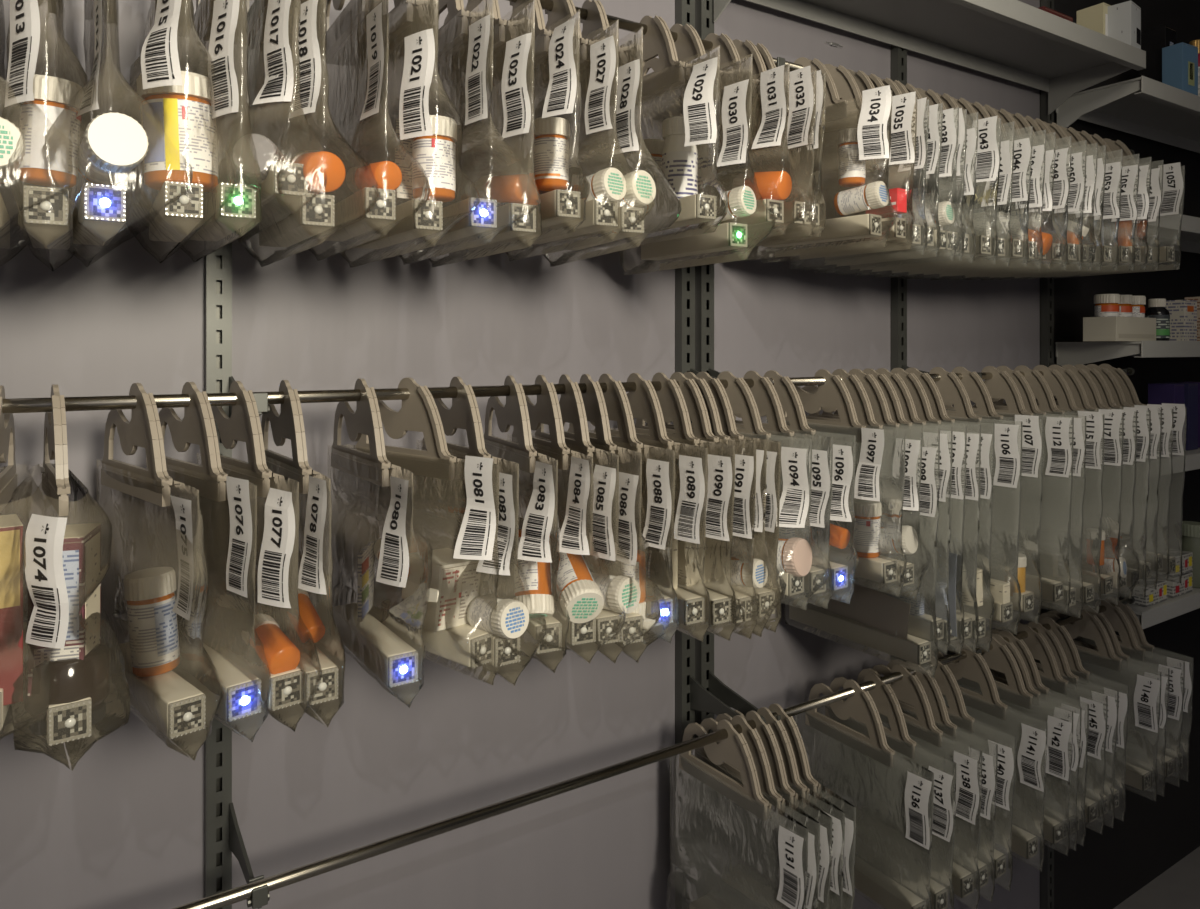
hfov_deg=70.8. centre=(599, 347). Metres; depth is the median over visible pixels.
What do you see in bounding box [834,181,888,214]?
vial
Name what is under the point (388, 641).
hanging bag
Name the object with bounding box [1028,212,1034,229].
carton
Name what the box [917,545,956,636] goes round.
packet
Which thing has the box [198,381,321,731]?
hanging bag
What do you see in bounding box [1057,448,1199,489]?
steel shelf
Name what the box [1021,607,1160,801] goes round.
bag
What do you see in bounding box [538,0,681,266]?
hanging bag
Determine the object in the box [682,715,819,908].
bag
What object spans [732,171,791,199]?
vial
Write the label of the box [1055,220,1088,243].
vial
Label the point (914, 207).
carton
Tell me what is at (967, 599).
carton
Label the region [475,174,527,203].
vial
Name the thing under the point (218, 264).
upright
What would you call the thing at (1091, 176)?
bag
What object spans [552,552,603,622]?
vial
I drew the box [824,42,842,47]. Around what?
clip
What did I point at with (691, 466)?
hanging bag
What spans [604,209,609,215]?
lamp
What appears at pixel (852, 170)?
vial
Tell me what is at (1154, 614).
steel shelf
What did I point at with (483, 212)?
lamp
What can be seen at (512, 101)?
hanging bag
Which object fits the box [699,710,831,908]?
bag
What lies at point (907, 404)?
bag
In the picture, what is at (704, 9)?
upright
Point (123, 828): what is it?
wall
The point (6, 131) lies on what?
print
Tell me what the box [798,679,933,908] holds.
bag
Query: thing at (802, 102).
hanging bag
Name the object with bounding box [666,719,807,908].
bag
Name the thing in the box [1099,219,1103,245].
carton
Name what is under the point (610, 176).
print
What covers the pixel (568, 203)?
lamp
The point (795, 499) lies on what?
hanging bag
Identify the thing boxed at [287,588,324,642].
vial
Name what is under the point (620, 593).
vial
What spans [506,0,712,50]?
rail
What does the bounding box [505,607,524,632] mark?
print
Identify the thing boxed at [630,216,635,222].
lamp
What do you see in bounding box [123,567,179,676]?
vial
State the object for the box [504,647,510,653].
lamp
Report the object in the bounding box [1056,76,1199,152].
steel shelf
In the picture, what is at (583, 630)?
lamp
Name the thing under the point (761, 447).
hanging bag
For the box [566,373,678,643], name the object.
hanging bag
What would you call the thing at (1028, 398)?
bag
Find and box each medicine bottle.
[24,644,109,735]
[662,116,697,197]
[1145,299,1169,340]
[1179,521,1199,587]
[1189,39,1199,95]
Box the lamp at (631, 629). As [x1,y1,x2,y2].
[629,627,634,633]
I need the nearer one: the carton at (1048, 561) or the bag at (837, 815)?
the bag at (837, 815)
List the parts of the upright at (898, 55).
arm, rail bracket, arm, rail bracket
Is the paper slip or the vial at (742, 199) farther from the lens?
the paper slip
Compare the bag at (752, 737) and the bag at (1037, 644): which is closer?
the bag at (752, 737)
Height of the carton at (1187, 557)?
0.038 m
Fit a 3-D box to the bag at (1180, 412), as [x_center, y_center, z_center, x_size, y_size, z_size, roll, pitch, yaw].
[0.938,0.219,1.571,0.031,0.380,0.268,0,0,-35]
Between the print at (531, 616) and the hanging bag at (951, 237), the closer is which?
the print at (531, 616)
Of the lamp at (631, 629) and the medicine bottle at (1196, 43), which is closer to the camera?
the lamp at (631, 629)
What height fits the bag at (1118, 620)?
0.294 m
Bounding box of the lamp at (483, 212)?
[480,209,486,216]
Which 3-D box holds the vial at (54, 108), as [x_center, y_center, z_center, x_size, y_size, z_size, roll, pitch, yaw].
[-0.392,-0.154,0.604,0.040,0.074,0.039,0,0,-15]
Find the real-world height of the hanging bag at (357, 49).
0.297 m
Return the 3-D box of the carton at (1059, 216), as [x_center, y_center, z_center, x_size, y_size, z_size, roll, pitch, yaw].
[0.743,-0.192,1.379,0.016,0.058,0.057,0,0,-32]
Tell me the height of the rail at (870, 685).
0.015 m
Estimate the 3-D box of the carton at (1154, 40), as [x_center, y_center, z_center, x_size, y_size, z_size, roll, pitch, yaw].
[1.195,-0.594,1.810,0.050,0.170,0.050,0,0,-33]
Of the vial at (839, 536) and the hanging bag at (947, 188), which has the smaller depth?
the vial at (839, 536)
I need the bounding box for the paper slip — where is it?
[965,183,976,206]
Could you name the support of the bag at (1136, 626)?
hanging from the rail at (870, 685)
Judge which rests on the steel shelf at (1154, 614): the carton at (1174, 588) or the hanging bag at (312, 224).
the carton at (1174, 588)
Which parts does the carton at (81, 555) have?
printed panel, printed panel, printed panel, printed panel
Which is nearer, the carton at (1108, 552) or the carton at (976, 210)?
the carton at (976, 210)
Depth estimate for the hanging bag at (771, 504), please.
0.95 m
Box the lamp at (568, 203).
[566,200,571,206]
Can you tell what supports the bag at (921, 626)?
hanging from the rail at (797, 381)
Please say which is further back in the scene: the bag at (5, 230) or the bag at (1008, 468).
the bag at (1008, 468)
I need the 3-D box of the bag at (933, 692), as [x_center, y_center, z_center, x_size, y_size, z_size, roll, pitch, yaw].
[0.475,0.614,1.253,0.033,0.294,0.243,0,0,-34]
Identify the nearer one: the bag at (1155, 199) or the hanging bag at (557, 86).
the hanging bag at (557, 86)
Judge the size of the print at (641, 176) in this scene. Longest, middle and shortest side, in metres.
0.023 x 0.022 x 0.001 m
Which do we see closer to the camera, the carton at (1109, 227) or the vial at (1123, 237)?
the vial at (1123, 237)
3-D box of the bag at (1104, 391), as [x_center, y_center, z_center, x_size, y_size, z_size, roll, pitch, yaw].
[0.864,0.217,1.522,0.033,0.376,0.268,0,0,-34]
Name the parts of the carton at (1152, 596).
printed panel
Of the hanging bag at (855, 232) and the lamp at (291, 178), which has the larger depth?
the hanging bag at (855, 232)
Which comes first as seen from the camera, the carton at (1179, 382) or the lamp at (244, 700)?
the lamp at (244, 700)
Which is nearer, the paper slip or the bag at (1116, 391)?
the paper slip
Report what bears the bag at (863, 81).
hanging from the rail at (793, 66)
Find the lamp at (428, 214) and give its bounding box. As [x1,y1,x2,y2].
[425,211,431,218]
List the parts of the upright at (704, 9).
rail bracket, arm, rail bracket, rail bracket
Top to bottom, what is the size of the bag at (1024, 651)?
0.294 m
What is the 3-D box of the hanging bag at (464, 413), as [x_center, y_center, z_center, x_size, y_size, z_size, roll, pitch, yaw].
[-0.141,0.166,0.850,0.090,0.274,0.244,0,0,-34]
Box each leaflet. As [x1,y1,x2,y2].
[395,119,412,198]
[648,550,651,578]
[786,172,806,201]
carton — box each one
[0,514,22,705]
[28,523,100,695]
[401,548,480,631]
[672,535,677,588]
[779,527,794,538]
[866,188,906,215]
[888,583,923,615]
[902,211,908,222]
[913,203,942,229]
[949,212,990,235]
[956,565,982,606]
[962,208,984,214]
[983,578,1009,603]
[987,205,1025,240]
[1023,549,1057,577]
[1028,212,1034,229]
[1038,6,1072,21]
[1044,212,1074,242]
[1075,217,1098,245]
[1077,2,1110,35]
[1084,533,1115,561]
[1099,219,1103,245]
[1104,221,1115,245]
[1108,0,1140,48]
[1124,577,1166,606]
[1140,25,1175,81]
[1148,383,1183,449]
[1151,549,1192,576]
[1151,572,1192,597]
[1162,42,1197,95]
[1165,300,1196,340]
[1169,382,1197,449]
[1179,382,1199,447]
[1185,297,1199,340]
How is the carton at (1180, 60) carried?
on the steel shelf at (1145, 107)
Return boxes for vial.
[0,117,25,182]
[18,74,83,187]
[78,112,148,184]
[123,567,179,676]
[137,71,218,191]
[233,134,289,181]
[241,614,300,673]
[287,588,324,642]
[289,151,345,191]
[346,161,401,192]
[373,538,409,577]
[411,115,456,201]
[467,596,528,638]
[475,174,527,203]
[513,529,553,618]
[533,117,569,190]
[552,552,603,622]
[586,167,625,201]
[591,572,640,613]
[618,170,655,207]
[621,550,646,618]
[644,139,664,168]
[720,186,755,221]
[731,558,767,588]
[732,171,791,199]
[757,537,811,576]
[811,523,849,548]
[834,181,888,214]
[838,128,865,186]
[854,499,881,557]
[880,525,917,553]
[909,201,954,226]
[1003,553,1026,595]
[1028,229,1052,254]
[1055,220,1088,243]
[1086,528,1104,565]
[1092,557,1126,577]
[1094,294,1119,316]
[1115,220,1132,245]
[1118,295,1132,316]
[1131,296,1145,317]
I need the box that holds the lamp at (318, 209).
[314,205,322,213]
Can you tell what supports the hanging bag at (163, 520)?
hanging from the rail at (87, 403)
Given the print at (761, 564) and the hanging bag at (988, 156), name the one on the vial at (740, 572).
the print at (761, 564)
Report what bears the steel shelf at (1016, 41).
attached to the upright at (898, 55)
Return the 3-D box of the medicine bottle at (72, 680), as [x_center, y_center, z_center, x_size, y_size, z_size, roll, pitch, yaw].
[-0.383,0.244,0.608,0.052,0.054,0.054,0,0,-27]
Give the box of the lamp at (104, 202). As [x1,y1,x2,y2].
[100,198,110,207]
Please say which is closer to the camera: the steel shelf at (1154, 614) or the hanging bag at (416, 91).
the hanging bag at (416, 91)
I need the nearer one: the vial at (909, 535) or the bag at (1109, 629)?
the vial at (909, 535)
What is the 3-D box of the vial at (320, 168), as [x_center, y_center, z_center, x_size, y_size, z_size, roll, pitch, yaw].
[-0.235,-0.147,0.701,0.035,0.044,0.074,0,0,-31]
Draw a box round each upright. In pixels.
[204,241,269,908]
[675,0,765,908]
[695,0,784,737]
[891,45,981,809]
[1040,0,1126,908]
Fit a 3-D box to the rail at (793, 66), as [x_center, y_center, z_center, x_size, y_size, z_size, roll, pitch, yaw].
[0.620,-0.373,1.362,0.955,0.015,0.015,0,0,-33]
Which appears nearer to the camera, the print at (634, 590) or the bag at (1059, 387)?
the print at (634, 590)
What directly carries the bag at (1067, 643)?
hanging from the rail at (870, 685)
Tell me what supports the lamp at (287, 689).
on the hanging bag at (277, 544)
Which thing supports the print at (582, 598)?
attached to the vial at (583, 598)
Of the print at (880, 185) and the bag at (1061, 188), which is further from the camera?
the bag at (1061, 188)
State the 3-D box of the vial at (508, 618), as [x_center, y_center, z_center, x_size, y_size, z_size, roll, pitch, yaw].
[-0.094,0.246,0.777,0.034,0.038,0.058,0,0,-42]
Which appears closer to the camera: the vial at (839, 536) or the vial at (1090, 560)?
the vial at (839, 536)
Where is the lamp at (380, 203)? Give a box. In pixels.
[377,200,384,207]
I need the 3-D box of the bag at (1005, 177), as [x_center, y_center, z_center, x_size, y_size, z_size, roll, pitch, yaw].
[0.512,-0.252,1.277,0.032,0.274,0.243,0,0,-32]
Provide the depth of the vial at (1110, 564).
1.39 m
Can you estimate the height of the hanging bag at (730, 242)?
0.294 m
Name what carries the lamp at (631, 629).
on the hanging bag at (630, 535)
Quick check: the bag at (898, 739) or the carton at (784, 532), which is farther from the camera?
the bag at (898, 739)
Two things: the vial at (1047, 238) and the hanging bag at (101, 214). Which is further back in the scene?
the vial at (1047, 238)
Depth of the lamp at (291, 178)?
0.66 m
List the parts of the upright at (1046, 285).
arm, rail bracket, rail bracket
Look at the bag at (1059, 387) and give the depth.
1.36 m
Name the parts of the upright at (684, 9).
rail bracket, arm, rail bracket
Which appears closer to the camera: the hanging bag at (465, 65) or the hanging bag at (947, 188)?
the hanging bag at (465, 65)
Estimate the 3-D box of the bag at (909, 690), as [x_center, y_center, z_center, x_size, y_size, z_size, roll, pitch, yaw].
[0.449,0.614,1.236,0.032,0.294,0.243,0,0,-32]
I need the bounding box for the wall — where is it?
[0,0,1199,908]
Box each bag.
[0,0,72,266]
[0,385,56,739]
[2,0,90,270]
[5,384,129,770]
[40,0,192,266]
[98,383,221,759]
[125,0,234,262]
[159,382,270,742]
[178,0,261,261]
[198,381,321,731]
[206,0,326,242]
[239,0,378,266]
[261,380,345,726]
[308,0,429,260]
[331,378,432,707]
[332,377,502,684]
[339,0,479,267]
[398,0,540,264]
[418,376,546,685]
[423,0,541,266]
[484,375,569,672]
[505,0,654,260]
[507,0,589,240]
[511,375,625,663]
[531,374,660,662]
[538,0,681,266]
[559,374,669,662]
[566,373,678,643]
[592,373,709,641]
[616,372,736,640]
[618,24,775,274]
[635,372,756,638]
[640,15,727,244]
[646,372,785,636]
[664,372,780,632]
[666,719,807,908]
[670,33,810,236]
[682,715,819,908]
[691,371,829,610]
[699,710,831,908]
[719,43,825,245]
[720,39,815,242]
[733,370,858,603]
[733,371,832,608]
[734,707,844,908]
[740,57,896,260]
[742,703,855,908]
[762,64,916,262]
[783,369,906,596]
[784,369,939,677]
[789,69,928,268]
[798,368,952,654]
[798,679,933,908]
[800,73,942,269]
[802,369,932,599]
[811,368,966,653]
[815,77,966,272]
[815,673,955,908]
[824,79,966,273]
[830,368,980,652]
[837,83,977,274]
[843,664,981,908]
[854,367,994,651]
[854,661,997,901]
[856,88,1000,275]
[864,367,1021,634]
[870,655,1015,890]
[874,93,1013,277]
[887,366,1043,623]
[888,97,1032,277]
[904,101,1045,278]
[906,644,1047,871]
[914,104,1064,278]
[918,366,1073,612]
[930,108,1070,279]
[931,366,1085,617]
[931,636,1072,855]
[936,634,1081,850]
[945,112,1086,279]
[948,630,1088,845]
[951,365,1103,613]
[954,115,1097,279]
[965,118,1105,279]
[967,624,1107,833]
[969,365,1123,604]
[976,621,1118,827]
[981,121,1122,279]
[981,365,1138,598]
[990,617,1128,821]
[996,364,1150,597]
[998,126,1138,279]
[1008,364,1161,589]
[1011,130,1151,279]
[1020,364,1173,580]
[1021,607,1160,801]
[1027,605,1169,795]
[1031,134,1163,278]
[1033,364,1186,582]
[1045,599,1184,786]
[1047,138,1184,278]
[1053,597,1193,781]
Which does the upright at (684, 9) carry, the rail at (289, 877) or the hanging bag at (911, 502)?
the rail at (289, 877)
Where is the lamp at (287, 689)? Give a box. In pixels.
[284,686,291,694]
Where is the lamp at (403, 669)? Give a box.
[400,666,407,673]
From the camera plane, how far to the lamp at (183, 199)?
0.62 m
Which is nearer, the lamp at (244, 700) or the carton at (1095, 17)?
the lamp at (244, 700)
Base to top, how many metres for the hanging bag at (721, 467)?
0.282 m
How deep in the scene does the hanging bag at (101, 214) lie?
0.65 m
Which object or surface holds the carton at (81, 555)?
in the hanging bag at (43, 536)
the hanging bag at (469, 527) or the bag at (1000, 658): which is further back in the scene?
the bag at (1000, 658)
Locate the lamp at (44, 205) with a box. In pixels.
[40,201,51,210]
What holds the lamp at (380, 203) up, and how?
on the hanging bag at (357, 49)
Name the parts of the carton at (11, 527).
printed panel, printed panel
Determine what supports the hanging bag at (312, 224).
hanging from the rail at (547, 5)
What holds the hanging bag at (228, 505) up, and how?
hanging from the rail at (87, 403)
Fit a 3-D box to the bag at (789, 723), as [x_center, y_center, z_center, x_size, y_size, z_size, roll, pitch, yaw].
[0.238,0.614,1.098,0.032,0.294,0.243,0,0,-32]
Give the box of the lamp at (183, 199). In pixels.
[179,195,188,203]
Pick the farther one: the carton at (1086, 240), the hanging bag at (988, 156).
the carton at (1086, 240)
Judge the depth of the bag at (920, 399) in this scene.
1.15 m
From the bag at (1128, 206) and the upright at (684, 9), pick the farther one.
the bag at (1128, 206)
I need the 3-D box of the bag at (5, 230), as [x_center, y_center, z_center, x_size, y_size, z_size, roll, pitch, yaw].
[-0.450,-0.228,0.647,0.080,0.322,0.244,0,0,-33]
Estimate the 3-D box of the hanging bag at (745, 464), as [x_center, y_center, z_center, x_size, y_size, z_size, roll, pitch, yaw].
[0.100,0.172,1.008,0.032,0.286,0.243,0,0,-34]
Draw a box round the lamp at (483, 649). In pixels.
[480,647,485,653]
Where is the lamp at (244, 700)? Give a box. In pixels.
[240,696,248,704]
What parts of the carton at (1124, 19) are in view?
printed panel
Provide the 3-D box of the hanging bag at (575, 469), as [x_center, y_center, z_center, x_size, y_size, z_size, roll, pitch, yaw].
[-0.064,0.165,0.901,0.100,0.271,0.243,0,0,-26]
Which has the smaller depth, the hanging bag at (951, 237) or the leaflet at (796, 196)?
the leaflet at (796, 196)
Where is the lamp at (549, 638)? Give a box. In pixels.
[546,635,552,641]
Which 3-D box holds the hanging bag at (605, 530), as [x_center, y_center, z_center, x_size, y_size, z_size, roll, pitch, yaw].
[-0.016,0.167,0.928,0.078,0.276,0.244,0,0,-25]
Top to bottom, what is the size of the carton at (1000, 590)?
0.050 m
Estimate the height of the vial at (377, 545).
0.035 m
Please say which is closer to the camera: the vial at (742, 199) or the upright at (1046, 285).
the vial at (742, 199)
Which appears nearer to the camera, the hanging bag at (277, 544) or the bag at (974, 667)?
the hanging bag at (277, 544)
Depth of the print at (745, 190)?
0.92 m
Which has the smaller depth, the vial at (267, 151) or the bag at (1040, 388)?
the vial at (267, 151)
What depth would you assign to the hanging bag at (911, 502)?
1.09 m
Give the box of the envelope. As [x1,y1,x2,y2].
[823,580,910,638]
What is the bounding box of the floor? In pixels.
[1113,846,1199,908]
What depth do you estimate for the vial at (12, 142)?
0.56 m
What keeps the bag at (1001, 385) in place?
hanging from the rail at (797, 381)
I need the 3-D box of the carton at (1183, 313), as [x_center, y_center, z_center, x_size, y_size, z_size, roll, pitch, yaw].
[1.191,-0.055,1.736,0.055,0.085,0.040,0,0,-33]
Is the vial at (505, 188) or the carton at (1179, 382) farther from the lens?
the carton at (1179, 382)
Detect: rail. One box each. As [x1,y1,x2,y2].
[2,379,753,413]
[172,715,764,908]
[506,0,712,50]
[769,368,1134,385]
[772,57,1134,155]
[772,596,1134,718]
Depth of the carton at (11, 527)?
0.57 m
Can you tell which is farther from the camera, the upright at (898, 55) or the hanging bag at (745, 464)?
the upright at (898, 55)
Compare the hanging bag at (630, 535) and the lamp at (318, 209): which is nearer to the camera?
the lamp at (318, 209)
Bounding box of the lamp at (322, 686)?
[318,682,326,690]
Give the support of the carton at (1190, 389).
on the steel shelf at (1192, 457)
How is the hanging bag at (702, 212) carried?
hanging from the rail at (547, 5)
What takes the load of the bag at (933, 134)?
hanging from the rail at (793, 66)
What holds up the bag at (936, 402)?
hanging from the rail at (797, 381)
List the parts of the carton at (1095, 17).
printed panel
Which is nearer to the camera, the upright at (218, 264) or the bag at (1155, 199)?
the upright at (218, 264)
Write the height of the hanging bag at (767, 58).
0.261 m
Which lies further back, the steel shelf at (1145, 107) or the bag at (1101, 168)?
the steel shelf at (1145, 107)
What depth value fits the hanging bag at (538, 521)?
0.81 m
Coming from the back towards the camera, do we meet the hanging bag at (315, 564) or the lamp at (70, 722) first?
the hanging bag at (315, 564)
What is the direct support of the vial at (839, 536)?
in the hanging bag at (842, 512)
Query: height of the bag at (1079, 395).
0.379 m
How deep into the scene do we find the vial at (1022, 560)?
1.24 m
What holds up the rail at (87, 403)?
on the upright at (684, 9)
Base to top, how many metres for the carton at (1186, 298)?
0.095 m
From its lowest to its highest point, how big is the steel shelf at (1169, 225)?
0.077 m
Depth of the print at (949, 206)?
1.12 m
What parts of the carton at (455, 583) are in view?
printed panel, printed panel, printed panel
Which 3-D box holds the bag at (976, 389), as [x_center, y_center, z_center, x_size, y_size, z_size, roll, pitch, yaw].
[0.565,0.214,1.327,0.047,0.370,0.268,0,0,-33]
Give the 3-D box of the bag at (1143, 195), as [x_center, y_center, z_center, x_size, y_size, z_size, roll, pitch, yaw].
[0.843,-0.259,1.494,0.044,0.260,0.243,0,0,-33]
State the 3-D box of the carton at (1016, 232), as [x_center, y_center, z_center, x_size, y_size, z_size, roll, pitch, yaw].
[0.611,-0.184,1.268,0.016,0.054,0.056,0,0,-33]
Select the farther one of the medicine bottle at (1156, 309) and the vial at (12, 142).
the medicine bottle at (1156, 309)
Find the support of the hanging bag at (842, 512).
hanging from the rail at (797, 381)
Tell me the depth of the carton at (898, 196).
1.07 m
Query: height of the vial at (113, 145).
0.040 m
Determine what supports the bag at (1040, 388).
hanging from the rail at (797, 381)
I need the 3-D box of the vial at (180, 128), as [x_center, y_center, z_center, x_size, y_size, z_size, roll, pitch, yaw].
[-0.324,-0.165,0.649,0.056,0.084,0.056,0,0,-44]
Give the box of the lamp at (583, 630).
[581,627,586,633]
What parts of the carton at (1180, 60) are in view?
printed panel, printed panel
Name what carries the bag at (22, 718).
hanging from the rail at (87, 403)
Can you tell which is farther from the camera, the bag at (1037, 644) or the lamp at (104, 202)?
the bag at (1037, 644)
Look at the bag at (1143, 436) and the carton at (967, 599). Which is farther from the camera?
the bag at (1143, 436)
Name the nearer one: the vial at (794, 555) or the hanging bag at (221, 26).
the hanging bag at (221, 26)
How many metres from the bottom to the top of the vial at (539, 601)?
0.087 m
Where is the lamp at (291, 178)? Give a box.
[287,174,295,182]
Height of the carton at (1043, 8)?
0.070 m
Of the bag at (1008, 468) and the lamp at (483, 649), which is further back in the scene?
the bag at (1008, 468)
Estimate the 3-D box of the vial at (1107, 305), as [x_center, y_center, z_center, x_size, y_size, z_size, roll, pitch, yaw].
[0.962,-0.059,1.603,0.043,0.085,0.043,0,0,-33]
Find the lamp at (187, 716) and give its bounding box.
[183,712,192,720]
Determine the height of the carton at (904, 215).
0.050 m
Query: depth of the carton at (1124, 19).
1.57 m
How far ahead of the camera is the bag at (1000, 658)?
1.30 m
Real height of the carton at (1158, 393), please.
0.140 m
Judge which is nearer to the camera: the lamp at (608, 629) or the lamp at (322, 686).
the lamp at (322, 686)
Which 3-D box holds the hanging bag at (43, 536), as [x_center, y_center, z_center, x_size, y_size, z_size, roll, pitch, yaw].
[-0.426,0.158,0.663,0.073,0.258,0.244,0,0,-37]
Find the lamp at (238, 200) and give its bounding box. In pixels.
[234,196,242,204]
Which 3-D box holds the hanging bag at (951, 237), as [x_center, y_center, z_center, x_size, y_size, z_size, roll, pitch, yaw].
[0.416,-0.252,1.215,0.032,0.274,0.243,0,0,-33]
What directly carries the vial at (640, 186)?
in the hanging bag at (599, 60)
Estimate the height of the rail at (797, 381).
0.015 m
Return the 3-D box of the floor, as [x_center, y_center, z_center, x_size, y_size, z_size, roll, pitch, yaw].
[1.209,1.275,-0.177,4.630,0.050,3.580,0,0,-33]
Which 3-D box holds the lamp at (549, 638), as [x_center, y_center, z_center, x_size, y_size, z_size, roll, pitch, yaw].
[-0.047,0.273,0.792,0.007,0.007,0.003,0,0,-25]
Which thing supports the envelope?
in the hanging bag at (913, 649)
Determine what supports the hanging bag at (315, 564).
hanging from the rail at (87, 403)
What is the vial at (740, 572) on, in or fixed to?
in the hanging bag at (761, 447)
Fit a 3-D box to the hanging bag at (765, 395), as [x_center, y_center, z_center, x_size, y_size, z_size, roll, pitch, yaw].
[0.201,0.166,1.074,0.033,0.274,0.243,0,0,-33]
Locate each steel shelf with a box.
[714,0,1145,114]
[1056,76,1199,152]
[1056,341,1199,365]
[1056,573,1199,628]
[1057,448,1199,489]
[1075,214,1199,253]
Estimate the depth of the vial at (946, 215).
1.12 m
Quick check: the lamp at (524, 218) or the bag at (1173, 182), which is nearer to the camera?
the lamp at (524, 218)
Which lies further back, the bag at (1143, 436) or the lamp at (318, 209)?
the bag at (1143, 436)
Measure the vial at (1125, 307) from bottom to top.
0.085 m
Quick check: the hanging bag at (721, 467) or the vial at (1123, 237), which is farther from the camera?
the vial at (1123, 237)
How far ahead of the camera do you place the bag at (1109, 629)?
1.47 m
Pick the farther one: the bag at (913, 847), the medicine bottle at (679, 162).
the bag at (913, 847)
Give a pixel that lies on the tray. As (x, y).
(1114, 328)
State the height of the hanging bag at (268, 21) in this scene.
0.284 m
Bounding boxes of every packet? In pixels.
[358,541,373,621]
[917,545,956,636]
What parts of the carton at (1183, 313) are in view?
printed panel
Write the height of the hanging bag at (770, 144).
0.262 m
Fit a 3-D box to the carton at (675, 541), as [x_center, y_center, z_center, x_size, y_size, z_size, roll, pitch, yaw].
[0.065,0.235,0.944,0.016,0.058,0.052,0,0,-32]
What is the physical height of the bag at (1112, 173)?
0.266 m
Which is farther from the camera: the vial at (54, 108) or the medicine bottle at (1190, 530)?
the medicine bottle at (1190, 530)
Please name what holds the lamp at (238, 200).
on the hanging bag at (221, 26)
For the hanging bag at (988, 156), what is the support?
hanging from the rail at (793, 66)
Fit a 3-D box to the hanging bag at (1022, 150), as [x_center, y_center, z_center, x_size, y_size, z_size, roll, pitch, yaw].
[0.545,-0.253,1.299,0.032,0.273,0.243,0,0,-34]
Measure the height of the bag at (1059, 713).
0.294 m
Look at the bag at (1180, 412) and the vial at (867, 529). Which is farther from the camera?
the bag at (1180, 412)
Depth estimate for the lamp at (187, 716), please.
0.62 m
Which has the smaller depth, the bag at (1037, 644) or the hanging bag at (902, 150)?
the hanging bag at (902, 150)
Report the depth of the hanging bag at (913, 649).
1.13 m
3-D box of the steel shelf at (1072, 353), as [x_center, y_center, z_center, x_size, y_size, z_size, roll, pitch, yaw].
[1.320,0.025,1.878,0.835,0.077,0.163,0,0,-33]
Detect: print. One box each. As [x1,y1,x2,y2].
[0,125,12,157]
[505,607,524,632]
[529,614,547,618]
[572,598,597,617]
[608,173,622,194]
[622,583,636,607]
[636,175,652,197]
[743,190,753,209]
[755,564,765,583]
[879,185,886,201]
[946,205,952,219]
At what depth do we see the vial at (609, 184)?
0.82 m
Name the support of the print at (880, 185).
on the vial at (874, 195)
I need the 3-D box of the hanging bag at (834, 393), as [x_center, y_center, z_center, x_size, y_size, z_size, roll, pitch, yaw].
[0.311,0.170,1.146,0.050,0.281,0.243,0,0,-33]
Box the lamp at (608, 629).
[606,627,611,633]
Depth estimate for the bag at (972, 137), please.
1.14 m
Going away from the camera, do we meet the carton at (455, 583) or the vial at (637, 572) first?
the carton at (455, 583)
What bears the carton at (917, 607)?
on the bag at (921, 626)
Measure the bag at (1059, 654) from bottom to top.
0.294 m
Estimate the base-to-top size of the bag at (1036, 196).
0.274 m
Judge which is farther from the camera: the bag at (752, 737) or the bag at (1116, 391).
the bag at (1116, 391)
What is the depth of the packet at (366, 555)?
0.78 m
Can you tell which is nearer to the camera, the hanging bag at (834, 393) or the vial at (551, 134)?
the vial at (551, 134)
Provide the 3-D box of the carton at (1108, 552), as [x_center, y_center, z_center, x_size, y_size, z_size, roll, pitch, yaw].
[0.862,0.347,1.453,0.016,0.050,0.049,0,0,-35]
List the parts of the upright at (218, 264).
rail bracket, rail bracket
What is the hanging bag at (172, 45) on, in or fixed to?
hanging from the rail at (547, 5)
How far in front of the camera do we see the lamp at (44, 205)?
0.57 m
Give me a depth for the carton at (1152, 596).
1.64 m
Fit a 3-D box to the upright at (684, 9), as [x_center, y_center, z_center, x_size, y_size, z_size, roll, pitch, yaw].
[0.161,0.225,1.145,0.026,1.950,0.158,0,0,-33]
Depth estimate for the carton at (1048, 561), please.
1.38 m
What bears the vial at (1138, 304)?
in the tray
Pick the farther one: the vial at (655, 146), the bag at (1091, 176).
the bag at (1091, 176)
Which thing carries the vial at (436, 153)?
in the hanging bag at (416, 91)
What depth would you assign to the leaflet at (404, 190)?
0.76 m
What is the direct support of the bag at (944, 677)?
hanging from the rail at (870, 685)
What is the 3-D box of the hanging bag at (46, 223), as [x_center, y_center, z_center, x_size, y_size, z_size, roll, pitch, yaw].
[-0.431,-0.229,0.661,0.057,0.320,0.243,0,0,-32]
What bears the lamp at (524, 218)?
on the hanging bag at (512, 101)
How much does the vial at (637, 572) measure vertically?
0.067 m
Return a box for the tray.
[1083,316,1155,341]
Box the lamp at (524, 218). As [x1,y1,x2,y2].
[521,214,526,220]
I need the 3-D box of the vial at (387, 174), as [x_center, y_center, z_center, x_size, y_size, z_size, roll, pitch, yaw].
[-0.196,-0.148,0.732,0.028,0.032,0.067,0,0,-37]
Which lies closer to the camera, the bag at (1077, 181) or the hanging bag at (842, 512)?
the hanging bag at (842, 512)
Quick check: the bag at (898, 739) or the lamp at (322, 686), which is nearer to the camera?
the lamp at (322, 686)
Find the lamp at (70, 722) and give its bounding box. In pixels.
[65,718,75,727]
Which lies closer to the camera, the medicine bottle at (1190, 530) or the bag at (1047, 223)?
the bag at (1047, 223)
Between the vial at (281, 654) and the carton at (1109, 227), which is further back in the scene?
the carton at (1109, 227)
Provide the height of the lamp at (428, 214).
0.007 m
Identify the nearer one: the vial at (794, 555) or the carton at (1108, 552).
the vial at (794, 555)

